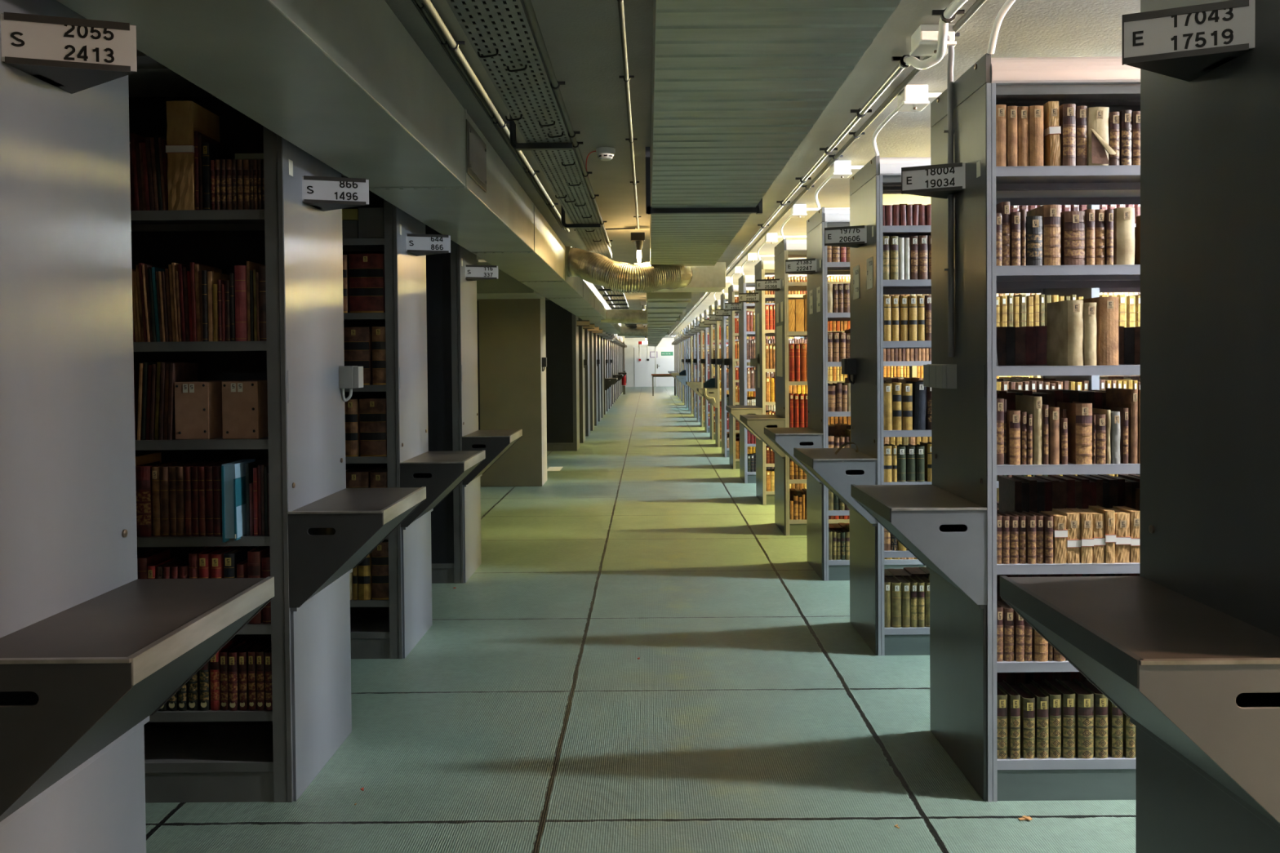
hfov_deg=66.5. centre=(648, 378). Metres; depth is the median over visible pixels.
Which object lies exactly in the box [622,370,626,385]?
fire extinguisher
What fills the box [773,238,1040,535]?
bookcase
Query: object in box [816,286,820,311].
paper notice
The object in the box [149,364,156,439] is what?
book
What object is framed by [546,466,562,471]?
paper sheet
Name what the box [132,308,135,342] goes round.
pamphlet
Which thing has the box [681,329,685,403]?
bookcase
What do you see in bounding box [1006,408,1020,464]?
book
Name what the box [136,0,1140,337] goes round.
ceiling
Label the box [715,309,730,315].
sign
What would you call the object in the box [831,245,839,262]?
book
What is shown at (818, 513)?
bookcase
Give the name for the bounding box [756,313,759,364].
paper notice
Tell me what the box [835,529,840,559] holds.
book
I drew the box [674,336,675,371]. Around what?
bookcase
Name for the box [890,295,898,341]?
book
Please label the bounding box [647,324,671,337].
duct
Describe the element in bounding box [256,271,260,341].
pamphlet
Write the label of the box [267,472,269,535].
pamphlet
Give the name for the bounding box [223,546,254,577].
book
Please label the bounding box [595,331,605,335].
sign
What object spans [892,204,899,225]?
book
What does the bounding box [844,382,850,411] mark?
book
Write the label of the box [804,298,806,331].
book
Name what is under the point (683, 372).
magazine file
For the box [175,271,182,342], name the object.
book
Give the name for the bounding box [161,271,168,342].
book
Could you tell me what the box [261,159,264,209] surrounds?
book
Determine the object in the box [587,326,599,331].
sign
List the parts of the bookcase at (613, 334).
panel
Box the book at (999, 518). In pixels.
[996,514,1002,564]
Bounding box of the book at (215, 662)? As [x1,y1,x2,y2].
[209,637,237,711]
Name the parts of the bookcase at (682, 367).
panel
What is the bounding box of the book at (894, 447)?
[888,444,897,482]
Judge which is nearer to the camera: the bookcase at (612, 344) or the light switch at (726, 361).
the light switch at (726, 361)
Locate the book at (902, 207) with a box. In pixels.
[899,204,906,225]
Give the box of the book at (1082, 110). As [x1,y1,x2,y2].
[1075,105,1087,165]
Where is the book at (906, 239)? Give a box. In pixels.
[904,237,909,279]
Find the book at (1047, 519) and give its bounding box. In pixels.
[1034,511,1053,564]
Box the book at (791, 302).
[788,299,795,331]
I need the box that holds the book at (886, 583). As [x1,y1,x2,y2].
[884,576,890,627]
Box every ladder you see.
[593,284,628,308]
[617,302,636,327]
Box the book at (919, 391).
[906,381,926,430]
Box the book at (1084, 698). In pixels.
[1058,679,1093,759]
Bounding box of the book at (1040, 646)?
[1032,628,1048,662]
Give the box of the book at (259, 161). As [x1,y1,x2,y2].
[257,159,262,209]
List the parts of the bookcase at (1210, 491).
panel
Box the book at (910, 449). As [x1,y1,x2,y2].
[900,444,915,481]
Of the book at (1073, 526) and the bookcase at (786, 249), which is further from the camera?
the bookcase at (786, 249)
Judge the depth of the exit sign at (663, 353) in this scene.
50.91 m
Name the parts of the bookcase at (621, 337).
panel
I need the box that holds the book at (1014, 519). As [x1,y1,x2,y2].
[998,511,1018,564]
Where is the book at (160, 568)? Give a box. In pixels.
[155,558,182,578]
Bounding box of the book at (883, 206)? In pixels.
[882,204,884,225]
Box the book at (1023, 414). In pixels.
[1020,411,1026,464]
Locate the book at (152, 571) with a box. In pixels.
[147,557,175,578]
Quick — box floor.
[145,386,1136,852]
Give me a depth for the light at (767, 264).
9.43 m
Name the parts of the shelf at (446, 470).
plate, plate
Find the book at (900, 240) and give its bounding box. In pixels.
[897,237,904,279]
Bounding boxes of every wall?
[624,337,719,386]
[680,204,1140,685]
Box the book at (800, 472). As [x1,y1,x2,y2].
[798,466,802,479]
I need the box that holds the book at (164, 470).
[160,462,188,536]
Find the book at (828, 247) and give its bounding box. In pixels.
[826,245,831,262]
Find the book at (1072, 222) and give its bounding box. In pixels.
[1060,210,1084,265]
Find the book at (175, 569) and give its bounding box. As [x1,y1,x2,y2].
[171,559,188,578]
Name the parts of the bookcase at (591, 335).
panel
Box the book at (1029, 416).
[1026,413,1032,464]
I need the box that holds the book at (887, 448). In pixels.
[884,444,892,482]
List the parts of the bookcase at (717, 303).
panel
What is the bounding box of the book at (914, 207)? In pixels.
[911,204,918,225]
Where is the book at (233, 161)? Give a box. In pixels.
[231,159,237,209]
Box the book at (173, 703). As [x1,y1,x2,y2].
[168,691,178,711]
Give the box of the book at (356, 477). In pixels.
[346,466,382,488]
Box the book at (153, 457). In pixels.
[135,452,161,466]
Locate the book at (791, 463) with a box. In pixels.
[789,457,793,479]
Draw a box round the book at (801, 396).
[796,393,804,427]
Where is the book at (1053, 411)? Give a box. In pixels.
[1048,406,1059,464]
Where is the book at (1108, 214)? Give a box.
[1104,209,1113,264]
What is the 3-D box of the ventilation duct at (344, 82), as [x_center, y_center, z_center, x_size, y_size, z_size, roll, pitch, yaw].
[-0.917,-1.054,11.732,0.419,0.313,28.500,0,1,0]
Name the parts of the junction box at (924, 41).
lid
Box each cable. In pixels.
[450,0,585,244]
[461,0,591,250]
[464,1,566,199]
[471,0,594,248]
[482,0,598,250]
[492,0,597,242]
[493,0,602,252]
[502,0,602,245]
[512,0,608,252]
[515,0,610,257]
[740,259,746,275]
[756,241,764,260]
[780,214,791,239]
[814,175,830,208]
[871,106,897,155]
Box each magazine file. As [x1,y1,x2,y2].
[679,369,685,375]
[703,377,715,387]
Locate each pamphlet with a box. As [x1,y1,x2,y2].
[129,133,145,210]
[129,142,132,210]
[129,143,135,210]
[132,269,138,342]
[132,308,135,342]
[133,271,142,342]
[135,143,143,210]
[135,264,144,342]
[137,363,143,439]
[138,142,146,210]
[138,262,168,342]
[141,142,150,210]
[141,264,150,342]
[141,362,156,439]
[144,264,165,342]
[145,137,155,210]
[146,364,151,439]
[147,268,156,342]
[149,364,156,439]
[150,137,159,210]
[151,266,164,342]
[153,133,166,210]
[154,361,183,439]
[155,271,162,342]
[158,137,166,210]
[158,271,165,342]
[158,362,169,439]
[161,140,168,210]
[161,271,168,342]
[163,364,169,439]
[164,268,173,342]
[167,362,198,439]
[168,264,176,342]
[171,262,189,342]
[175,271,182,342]
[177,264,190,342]
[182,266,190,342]
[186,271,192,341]
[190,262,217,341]
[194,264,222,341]
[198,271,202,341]
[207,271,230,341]
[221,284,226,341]
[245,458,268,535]
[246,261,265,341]
[248,482,253,535]
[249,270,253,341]
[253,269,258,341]
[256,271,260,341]
[257,462,267,535]
[261,462,268,535]
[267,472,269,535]
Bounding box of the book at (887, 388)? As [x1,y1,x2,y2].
[883,382,892,430]
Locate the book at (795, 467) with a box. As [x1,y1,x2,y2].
[793,462,798,479]
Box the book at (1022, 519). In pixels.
[1007,511,1026,564]
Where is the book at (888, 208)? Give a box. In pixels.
[884,204,892,225]
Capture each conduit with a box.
[411,0,563,229]
[414,0,565,230]
[420,0,569,232]
[522,0,612,246]
[573,227,635,231]
[617,0,640,229]
[668,54,919,336]
[670,0,986,335]
[756,254,774,257]
[777,235,806,237]
[806,207,849,210]
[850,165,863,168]
[892,0,967,69]
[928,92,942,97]
[942,35,955,356]
[986,0,1015,53]
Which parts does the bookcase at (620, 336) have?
panel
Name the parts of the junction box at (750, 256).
lid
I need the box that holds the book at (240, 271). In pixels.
[234,265,248,341]
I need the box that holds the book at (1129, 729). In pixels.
[1123,713,1135,758]
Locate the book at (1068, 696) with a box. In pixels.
[1044,679,1075,758]
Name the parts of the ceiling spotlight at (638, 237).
bulb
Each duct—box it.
[56,0,621,333]
[476,262,543,299]
[565,246,693,293]
[645,0,901,266]
[646,292,691,324]
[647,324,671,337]
[647,337,662,346]
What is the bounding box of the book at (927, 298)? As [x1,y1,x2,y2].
[924,294,931,340]
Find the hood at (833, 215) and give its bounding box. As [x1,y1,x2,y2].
[824,208,849,222]
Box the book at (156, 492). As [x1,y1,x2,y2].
[151,461,182,536]
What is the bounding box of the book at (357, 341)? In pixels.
[343,327,373,385]
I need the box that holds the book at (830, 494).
[828,489,833,510]
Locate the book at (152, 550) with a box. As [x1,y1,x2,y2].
[137,549,158,574]
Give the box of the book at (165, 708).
[158,701,168,711]
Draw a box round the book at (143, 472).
[135,461,174,537]
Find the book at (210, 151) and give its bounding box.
[202,142,230,209]
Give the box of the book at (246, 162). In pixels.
[243,159,250,209]
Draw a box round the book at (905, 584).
[893,575,910,627]
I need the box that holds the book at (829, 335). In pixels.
[827,333,832,361]
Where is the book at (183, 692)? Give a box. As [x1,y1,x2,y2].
[177,681,188,711]
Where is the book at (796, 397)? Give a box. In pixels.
[793,393,799,427]
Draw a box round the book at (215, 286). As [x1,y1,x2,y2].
[213,284,218,341]
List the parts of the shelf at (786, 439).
plate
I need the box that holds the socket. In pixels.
[635,240,643,250]
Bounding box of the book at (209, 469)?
[205,461,232,536]
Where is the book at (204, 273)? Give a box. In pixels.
[201,270,208,341]
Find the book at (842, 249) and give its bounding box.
[840,246,846,262]
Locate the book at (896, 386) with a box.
[884,382,902,430]
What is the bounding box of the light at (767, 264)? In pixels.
[763,260,774,269]
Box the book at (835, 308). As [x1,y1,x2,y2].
[832,284,838,312]
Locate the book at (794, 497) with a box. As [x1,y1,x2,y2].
[791,493,797,519]
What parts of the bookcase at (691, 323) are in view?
panel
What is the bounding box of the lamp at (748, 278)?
[744,274,849,283]
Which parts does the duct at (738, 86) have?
hanger rail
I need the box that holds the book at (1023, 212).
[1016,208,1026,265]
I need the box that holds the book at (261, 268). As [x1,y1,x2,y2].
[258,266,266,341]
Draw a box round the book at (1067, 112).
[1058,103,1075,165]
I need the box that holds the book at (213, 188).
[210,160,216,209]
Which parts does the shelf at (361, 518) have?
plate, plate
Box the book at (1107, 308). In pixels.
[1078,297,1118,365]
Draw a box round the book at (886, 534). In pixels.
[884,528,890,551]
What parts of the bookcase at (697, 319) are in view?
panel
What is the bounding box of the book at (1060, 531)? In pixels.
[1040,511,1067,563]
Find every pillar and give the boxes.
[478,259,546,487]
[621,336,625,372]
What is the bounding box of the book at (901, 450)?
[897,444,906,482]
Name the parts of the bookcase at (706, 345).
panel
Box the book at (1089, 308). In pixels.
[1083,302,1096,365]
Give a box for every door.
[634,346,654,386]
[654,346,674,386]
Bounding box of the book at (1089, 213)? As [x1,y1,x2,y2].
[1083,208,1094,265]
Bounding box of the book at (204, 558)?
[198,546,228,578]
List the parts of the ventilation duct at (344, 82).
access panel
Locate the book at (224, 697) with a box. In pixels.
[219,640,244,710]
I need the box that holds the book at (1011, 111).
[1006,105,1017,166]
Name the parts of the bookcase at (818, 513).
panel, panel, panel, shelf, shelf, shelf, shelf, shelf, shelf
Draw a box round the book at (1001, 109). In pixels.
[995,104,1006,166]
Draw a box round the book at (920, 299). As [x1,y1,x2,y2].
[916,295,924,341]
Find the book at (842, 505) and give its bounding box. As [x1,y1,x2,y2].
[839,499,844,510]
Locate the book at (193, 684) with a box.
[187,671,199,711]
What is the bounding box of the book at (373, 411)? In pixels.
[359,396,386,456]
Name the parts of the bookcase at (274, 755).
panel, shelf, shelf, panel, shelf, shelf, shelf, shelf, shelf, latch plate, panel, panel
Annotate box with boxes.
[174,380,235,439]
[222,379,267,439]
[342,208,358,220]
[342,220,358,238]
[358,207,384,238]
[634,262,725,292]
[725,276,733,283]
[733,266,742,274]
[746,252,757,261]
[764,232,777,243]
[790,204,807,217]
[829,160,852,178]
[896,84,929,111]
[909,23,956,56]
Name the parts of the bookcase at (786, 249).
panel, panel, panel, shelf, shelf, shelf, shelf, shelf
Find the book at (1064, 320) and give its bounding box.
[1046,299,1083,365]
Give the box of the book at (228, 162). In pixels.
[226,159,232,209]
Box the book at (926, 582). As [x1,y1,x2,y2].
[916,575,929,627]
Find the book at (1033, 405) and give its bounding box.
[1015,395,1042,464]
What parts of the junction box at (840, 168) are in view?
lid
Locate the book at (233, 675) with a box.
[228,640,253,711]
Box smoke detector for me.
[585,146,615,178]
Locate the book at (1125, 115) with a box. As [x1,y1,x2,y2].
[1119,110,1131,164]
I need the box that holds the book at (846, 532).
[841,528,849,559]
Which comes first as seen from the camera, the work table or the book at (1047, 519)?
the book at (1047, 519)
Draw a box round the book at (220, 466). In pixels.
[220,466,222,536]
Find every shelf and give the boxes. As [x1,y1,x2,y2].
[0,576,274,822]
[287,486,426,608]
[400,449,485,527]
[462,429,522,484]
[604,377,617,390]
[613,374,622,384]
[618,372,626,380]
[670,373,679,381]
[675,375,686,386]
[685,381,702,396]
[696,387,717,408]
[725,405,762,439]
[739,414,785,457]
[764,426,823,482]
[793,448,877,524]
[850,484,987,604]
[1000,575,1279,826]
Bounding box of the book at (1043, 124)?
[1043,124,1044,165]
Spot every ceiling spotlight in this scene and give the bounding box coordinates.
[631,232,644,265]
[640,301,646,310]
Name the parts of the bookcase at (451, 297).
blank panel, shelf, panel, panel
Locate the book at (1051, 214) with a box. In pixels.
[1026,204,1060,265]
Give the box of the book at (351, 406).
[344,398,359,457]
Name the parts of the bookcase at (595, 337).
panel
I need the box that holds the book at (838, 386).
[832,382,841,411]
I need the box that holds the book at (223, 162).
[220,159,226,209]
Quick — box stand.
[622,385,625,394]
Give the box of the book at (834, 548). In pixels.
[829,528,836,559]
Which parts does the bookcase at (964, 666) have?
panel, panel, latch plate, shelf, shelf, panel, shelf, shelf, shelf, shelf, shelf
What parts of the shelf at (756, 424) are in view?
plate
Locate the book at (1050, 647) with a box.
[1048,642,1053,661]
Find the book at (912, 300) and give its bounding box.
[907,295,916,341]
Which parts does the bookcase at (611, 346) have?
panel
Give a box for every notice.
[649,351,657,357]
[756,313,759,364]
[757,353,759,387]
[776,302,778,323]
[776,324,782,377]
[780,301,782,321]
[808,289,813,314]
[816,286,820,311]
[853,264,859,299]
[866,256,872,289]
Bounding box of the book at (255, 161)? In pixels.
[253,159,257,209]
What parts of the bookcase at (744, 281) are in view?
panel, panel, shelf, shelf, shelf, shelf, shelf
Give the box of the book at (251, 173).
[249,159,253,209]
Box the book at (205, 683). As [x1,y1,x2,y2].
[199,660,210,711]
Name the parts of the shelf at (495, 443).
plate, plate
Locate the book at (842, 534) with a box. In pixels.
[837,528,844,559]
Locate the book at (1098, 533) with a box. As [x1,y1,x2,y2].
[1080,508,1105,563]
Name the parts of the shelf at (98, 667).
plate, plate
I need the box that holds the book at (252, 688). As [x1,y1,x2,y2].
[248,640,271,710]
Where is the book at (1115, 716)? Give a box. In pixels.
[1107,698,1123,758]
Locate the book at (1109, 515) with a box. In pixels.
[1088,505,1115,563]
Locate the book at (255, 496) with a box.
[253,466,258,535]
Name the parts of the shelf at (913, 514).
plate, plate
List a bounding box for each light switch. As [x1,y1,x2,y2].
[338,365,363,401]
[542,357,546,371]
[583,359,587,368]
[711,358,715,367]
[716,358,721,368]
[724,358,729,368]
[750,358,756,371]
[841,358,856,384]
[923,364,956,388]
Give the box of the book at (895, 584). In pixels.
[884,575,902,627]
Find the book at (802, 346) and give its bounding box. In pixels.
[800,343,806,381]
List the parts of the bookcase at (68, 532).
panel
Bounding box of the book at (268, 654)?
[264,647,272,711]
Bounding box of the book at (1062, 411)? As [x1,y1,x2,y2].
[1059,408,1066,417]
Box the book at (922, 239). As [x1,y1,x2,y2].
[918,235,927,279]
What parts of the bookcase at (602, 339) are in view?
panel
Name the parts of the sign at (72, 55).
rail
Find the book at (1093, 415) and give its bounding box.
[1092,414,1095,463]
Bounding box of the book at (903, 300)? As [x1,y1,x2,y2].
[898,295,907,341]
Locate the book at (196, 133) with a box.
[194,131,222,209]
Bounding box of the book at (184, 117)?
[165,100,220,210]
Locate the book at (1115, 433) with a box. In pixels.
[1110,410,1120,463]
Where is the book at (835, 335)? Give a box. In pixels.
[832,333,839,361]
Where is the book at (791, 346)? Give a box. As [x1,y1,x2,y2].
[788,343,795,381]
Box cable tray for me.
[446,0,612,258]
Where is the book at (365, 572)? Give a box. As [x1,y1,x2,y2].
[358,552,372,599]
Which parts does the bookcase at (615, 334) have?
panel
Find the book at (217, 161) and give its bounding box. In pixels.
[215,159,221,209]
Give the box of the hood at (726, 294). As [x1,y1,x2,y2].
[724,293,738,299]
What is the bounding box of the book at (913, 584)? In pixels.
[902,575,917,627]
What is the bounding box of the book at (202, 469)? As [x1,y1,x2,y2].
[198,461,225,536]
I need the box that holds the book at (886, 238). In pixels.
[883,235,888,279]
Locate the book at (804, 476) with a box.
[802,471,806,479]
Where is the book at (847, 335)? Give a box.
[845,333,849,358]
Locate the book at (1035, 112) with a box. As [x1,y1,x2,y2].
[1028,105,1043,165]
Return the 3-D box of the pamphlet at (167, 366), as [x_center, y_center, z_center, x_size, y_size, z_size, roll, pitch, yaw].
[-1.554,0.075,3.235,0.023,0.246,0.177,0,1,0]
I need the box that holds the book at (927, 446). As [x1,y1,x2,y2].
[920,441,931,481]
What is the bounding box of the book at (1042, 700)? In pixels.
[1019,681,1048,759]
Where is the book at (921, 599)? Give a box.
[909,575,924,627]
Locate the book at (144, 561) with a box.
[137,548,170,578]
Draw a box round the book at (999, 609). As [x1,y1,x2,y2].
[996,603,1003,662]
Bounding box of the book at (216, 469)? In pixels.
[213,461,234,536]
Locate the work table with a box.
[651,373,675,395]
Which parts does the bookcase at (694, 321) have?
panel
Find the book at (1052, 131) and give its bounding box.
[1043,101,1061,165]
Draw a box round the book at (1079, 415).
[1057,401,1092,464]
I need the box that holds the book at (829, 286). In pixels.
[827,284,832,312]
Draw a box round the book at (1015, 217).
[1009,212,1020,265]
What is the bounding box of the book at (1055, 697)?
[1031,680,1061,758]
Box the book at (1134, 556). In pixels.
[1112,506,1139,562]
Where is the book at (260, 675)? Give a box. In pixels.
[256,640,271,710]
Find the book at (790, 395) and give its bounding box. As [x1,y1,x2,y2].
[788,393,793,427]
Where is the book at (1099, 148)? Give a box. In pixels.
[1087,106,1116,165]
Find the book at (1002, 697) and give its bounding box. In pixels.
[996,685,1007,759]
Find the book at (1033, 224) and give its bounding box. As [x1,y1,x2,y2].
[1026,216,1042,265]
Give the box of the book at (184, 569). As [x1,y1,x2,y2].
[178,562,189,578]
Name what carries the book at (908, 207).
on the bookcase at (879, 176)
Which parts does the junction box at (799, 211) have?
lid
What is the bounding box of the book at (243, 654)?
[238,640,262,710]
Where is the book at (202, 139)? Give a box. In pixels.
[198,134,224,209]
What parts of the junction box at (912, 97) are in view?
lid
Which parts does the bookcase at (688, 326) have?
panel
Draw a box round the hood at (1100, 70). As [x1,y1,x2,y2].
[991,56,1140,84]
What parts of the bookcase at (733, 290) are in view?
panel, shelf, shelf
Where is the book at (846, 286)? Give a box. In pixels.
[843,283,849,312]
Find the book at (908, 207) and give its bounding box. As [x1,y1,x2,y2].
[905,204,911,225]
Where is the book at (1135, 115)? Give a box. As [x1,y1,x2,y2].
[1131,111,1140,164]
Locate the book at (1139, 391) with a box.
[1137,390,1140,463]
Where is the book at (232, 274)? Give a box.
[230,272,235,341]
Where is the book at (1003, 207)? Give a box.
[995,201,1009,265]
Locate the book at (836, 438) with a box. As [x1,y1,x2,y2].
[834,436,839,448]
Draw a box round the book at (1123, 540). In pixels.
[1108,507,1131,563]
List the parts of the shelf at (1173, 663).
plate, plate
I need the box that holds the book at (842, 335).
[839,333,845,361]
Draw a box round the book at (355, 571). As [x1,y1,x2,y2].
[352,564,358,599]
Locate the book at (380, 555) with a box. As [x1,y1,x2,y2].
[371,539,389,599]
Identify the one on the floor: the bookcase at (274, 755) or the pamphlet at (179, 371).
the bookcase at (274, 755)
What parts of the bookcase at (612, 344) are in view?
panel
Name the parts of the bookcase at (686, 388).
panel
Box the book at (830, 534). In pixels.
[828,528,832,559]
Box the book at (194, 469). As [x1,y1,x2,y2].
[191,461,219,536]
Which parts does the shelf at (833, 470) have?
plate, plate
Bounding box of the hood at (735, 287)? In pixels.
[733,284,755,292]
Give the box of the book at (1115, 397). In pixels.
[1106,387,1137,463]
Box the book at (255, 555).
[247,546,270,623]
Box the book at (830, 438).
[827,435,834,448]
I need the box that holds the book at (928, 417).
[925,386,931,430]
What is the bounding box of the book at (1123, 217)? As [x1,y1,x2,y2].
[1111,207,1134,264]
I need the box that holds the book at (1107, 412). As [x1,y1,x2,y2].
[1092,408,1111,463]
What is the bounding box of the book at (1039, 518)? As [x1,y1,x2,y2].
[1024,511,1043,563]
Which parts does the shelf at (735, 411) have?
plate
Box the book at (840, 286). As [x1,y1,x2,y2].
[837,283,843,312]
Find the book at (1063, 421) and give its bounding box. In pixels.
[1059,417,1067,464]
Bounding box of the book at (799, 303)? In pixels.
[795,298,804,331]
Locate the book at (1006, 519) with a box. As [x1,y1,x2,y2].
[996,511,1009,564]
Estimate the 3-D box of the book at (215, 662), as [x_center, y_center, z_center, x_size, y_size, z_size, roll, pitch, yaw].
[-1.405,0.977,3.231,0.030,0.197,0.150,0,1,0]
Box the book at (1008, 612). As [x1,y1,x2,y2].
[996,599,1013,661]
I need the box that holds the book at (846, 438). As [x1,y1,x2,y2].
[841,435,849,448]
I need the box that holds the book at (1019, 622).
[1001,599,1024,662]
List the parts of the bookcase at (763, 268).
panel, shelf, shelf, shelf, shelf, shelf, panel, shelf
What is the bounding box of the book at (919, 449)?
[909,444,924,481]
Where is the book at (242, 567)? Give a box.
[236,559,248,577]
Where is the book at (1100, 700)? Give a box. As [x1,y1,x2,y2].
[1075,678,1107,758]
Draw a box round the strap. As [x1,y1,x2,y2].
[834,441,858,454]
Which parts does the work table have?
leg, leg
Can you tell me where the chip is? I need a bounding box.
[1017,815,1032,820]
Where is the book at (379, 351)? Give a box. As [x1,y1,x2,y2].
[372,326,386,385]
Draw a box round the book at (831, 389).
[827,385,835,411]
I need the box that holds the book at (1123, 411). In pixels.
[1104,405,1128,463]
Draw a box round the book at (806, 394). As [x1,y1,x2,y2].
[801,393,807,427]
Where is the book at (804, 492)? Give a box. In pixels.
[803,491,806,519]
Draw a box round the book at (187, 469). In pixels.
[183,461,213,536]
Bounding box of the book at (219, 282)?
[217,280,225,341]
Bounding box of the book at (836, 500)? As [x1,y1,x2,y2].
[833,493,839,510]
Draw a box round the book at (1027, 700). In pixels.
[1008,683,1035,759]
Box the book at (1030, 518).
[1014,511,1035,564]
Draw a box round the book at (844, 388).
[841,384,847,411]
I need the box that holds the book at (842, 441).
[836,435,844,448]
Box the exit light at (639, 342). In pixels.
[638,341,648,344]
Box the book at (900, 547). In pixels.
[897,540,906,551]
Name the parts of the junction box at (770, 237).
lid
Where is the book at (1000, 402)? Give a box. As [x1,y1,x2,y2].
[996,397,1004,464]
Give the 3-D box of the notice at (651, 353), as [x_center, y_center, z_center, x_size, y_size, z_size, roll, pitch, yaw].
[0.280,-1.231,50.929,0.400,0.320,0.024,0,1,0]
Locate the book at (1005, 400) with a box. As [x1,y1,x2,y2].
[1004,399,1006,464]
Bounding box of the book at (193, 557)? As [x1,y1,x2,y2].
[188,546,216,578]
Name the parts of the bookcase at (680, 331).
panel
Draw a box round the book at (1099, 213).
[1094,208,1104,265]
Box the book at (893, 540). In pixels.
[890,533,897,551]
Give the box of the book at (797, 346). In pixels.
[794,343,799,381]
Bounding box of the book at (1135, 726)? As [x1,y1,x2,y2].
[1135,726,1136,757]
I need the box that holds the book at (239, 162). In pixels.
[236,159,244,209]
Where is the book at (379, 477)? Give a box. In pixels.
[370,467,387,488]
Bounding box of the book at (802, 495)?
[799,492,804,519]
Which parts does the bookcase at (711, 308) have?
panel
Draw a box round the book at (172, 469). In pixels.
[168,461,198,536]
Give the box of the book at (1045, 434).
[1041,404,1048,464]
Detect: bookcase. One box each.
[0,0,149,852]
[128,56,352,803]
[341,173,433,658]
[425,224,482,583]
[476,297,579,451]
[578,317,585,443]
[584,328,590,436]
[589,331,594,431]
[593,333,598,426]
[597,335,600,421]
[600,337,604,417]
[603,337,606,414]
[605,339,608,411]
[608,333,610,408]
[609,333,612,406]
[611,333,613,404]
[613,333,615,402]
[614,333,617,399]
[614,333,617,400]
[617,336,619,397]
[618,336,620,395]
[619,336,621,394]
[621,337,622,393]
[622,337,622,391]
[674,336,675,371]
[675,334,677,395]
[675,335,676,394]
[677,333,679,397]
[678,332,680,399]
[680,331,693,401]
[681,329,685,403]
[683,328,685,405]
[685,326,803,408]
[687,324,799,411]
[689,322,720,414]
[693,320,720,417]
[695,316,709,422]
[699,313,799,426]
[703,309,728,432]
[708,304,728,439]
[714,299,728,447]
[720,292,804,457]
[728,284,807,469]
[738,274,849,483]
[755,259,805,505]
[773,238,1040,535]
[804,207,1140,581]
[847,155,1140,656]
[926,53,1140,802]
[1129,0,1279,852]
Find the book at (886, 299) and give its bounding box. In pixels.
[883,295,890,341]
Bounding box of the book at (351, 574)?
[349,571,353,599]
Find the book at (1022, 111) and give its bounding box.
[1017,106,1028,165]
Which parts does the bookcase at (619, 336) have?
panel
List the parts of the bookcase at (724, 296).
panel, shelf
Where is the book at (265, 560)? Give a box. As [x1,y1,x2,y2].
[261,553,271,623]
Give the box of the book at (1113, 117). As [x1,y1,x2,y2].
[1108,111,1119,165]
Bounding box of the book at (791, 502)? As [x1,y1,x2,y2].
[789,498,793,519]
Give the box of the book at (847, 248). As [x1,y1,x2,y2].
[845,247,849,262]
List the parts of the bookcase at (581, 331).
panel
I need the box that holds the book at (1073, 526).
[1052,508,1081,563]
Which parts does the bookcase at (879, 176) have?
panel, panel, latch plate, panel, shelf, shelf, shelf, shelf, shelf, shelf, shelf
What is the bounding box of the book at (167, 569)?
[163,558,187,578]
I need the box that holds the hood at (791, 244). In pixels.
[786,239,806,250]
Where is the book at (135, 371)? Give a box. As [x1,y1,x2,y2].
[133,369,139,439]
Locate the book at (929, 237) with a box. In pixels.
[927,235,931,279]
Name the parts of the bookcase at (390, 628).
shelf, shelf, shelf, panel, shelf, shelf, shelf, latch plate, panel, panel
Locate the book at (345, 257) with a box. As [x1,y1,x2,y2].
[342,254,349,312]
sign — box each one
[0,11,137,93]
[302,175,368,211]
[405,233,450,256]
[465,264,497,280]
[576,320,590,326]
[582,324,595,328]
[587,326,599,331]
[592,328,602,333]
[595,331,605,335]
[599,333,608,337]
[661,351,672,355]
[688,330,697,334]
[691,328,700,332]
[694,325,705,330]
[699,322,710,327]
[703,319,715,324]
[709,314,722,320]
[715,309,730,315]
[724,302,742,311]
[738,292,759,302]
[755,278,781,291]
[785,257,817,274]
[824,225,866,248]
[901,162,965,198]
[1121,0,1255,81]
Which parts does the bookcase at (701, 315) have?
panel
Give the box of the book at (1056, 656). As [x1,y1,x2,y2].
[1052,646,1065,661]
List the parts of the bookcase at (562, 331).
shelf, panel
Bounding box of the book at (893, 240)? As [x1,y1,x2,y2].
[888,235,898,279]
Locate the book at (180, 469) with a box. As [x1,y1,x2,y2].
[176,461,205,536]
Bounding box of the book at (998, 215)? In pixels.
[995,213,1001,266]
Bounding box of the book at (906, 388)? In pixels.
[901,382,912,430]
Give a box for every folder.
[221,459,255,542]
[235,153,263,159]
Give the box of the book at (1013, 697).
[996,680,1020,759]
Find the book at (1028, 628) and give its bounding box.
[1024,620,1032,661]
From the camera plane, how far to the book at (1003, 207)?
3.10 m
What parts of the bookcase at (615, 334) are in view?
panel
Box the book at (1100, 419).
[1092,413,1106,464]
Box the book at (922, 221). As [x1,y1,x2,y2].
[918,204,925,225]
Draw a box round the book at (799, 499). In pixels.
[797,495,801,519]
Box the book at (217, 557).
[210,546,239,578]
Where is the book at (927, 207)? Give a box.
[924,204,931,225]
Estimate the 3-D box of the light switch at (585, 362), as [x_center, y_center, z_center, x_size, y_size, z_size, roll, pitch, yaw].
[-1.099,-0.251,17.098,0.063,0.151,0.100,0,1,0]
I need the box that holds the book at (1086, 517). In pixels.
[1066,507,1093,563]
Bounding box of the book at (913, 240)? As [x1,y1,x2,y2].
[908,235,918,279]
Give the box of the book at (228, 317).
[225,280,231,341]
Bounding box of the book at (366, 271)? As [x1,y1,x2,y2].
[348,253,385,312]

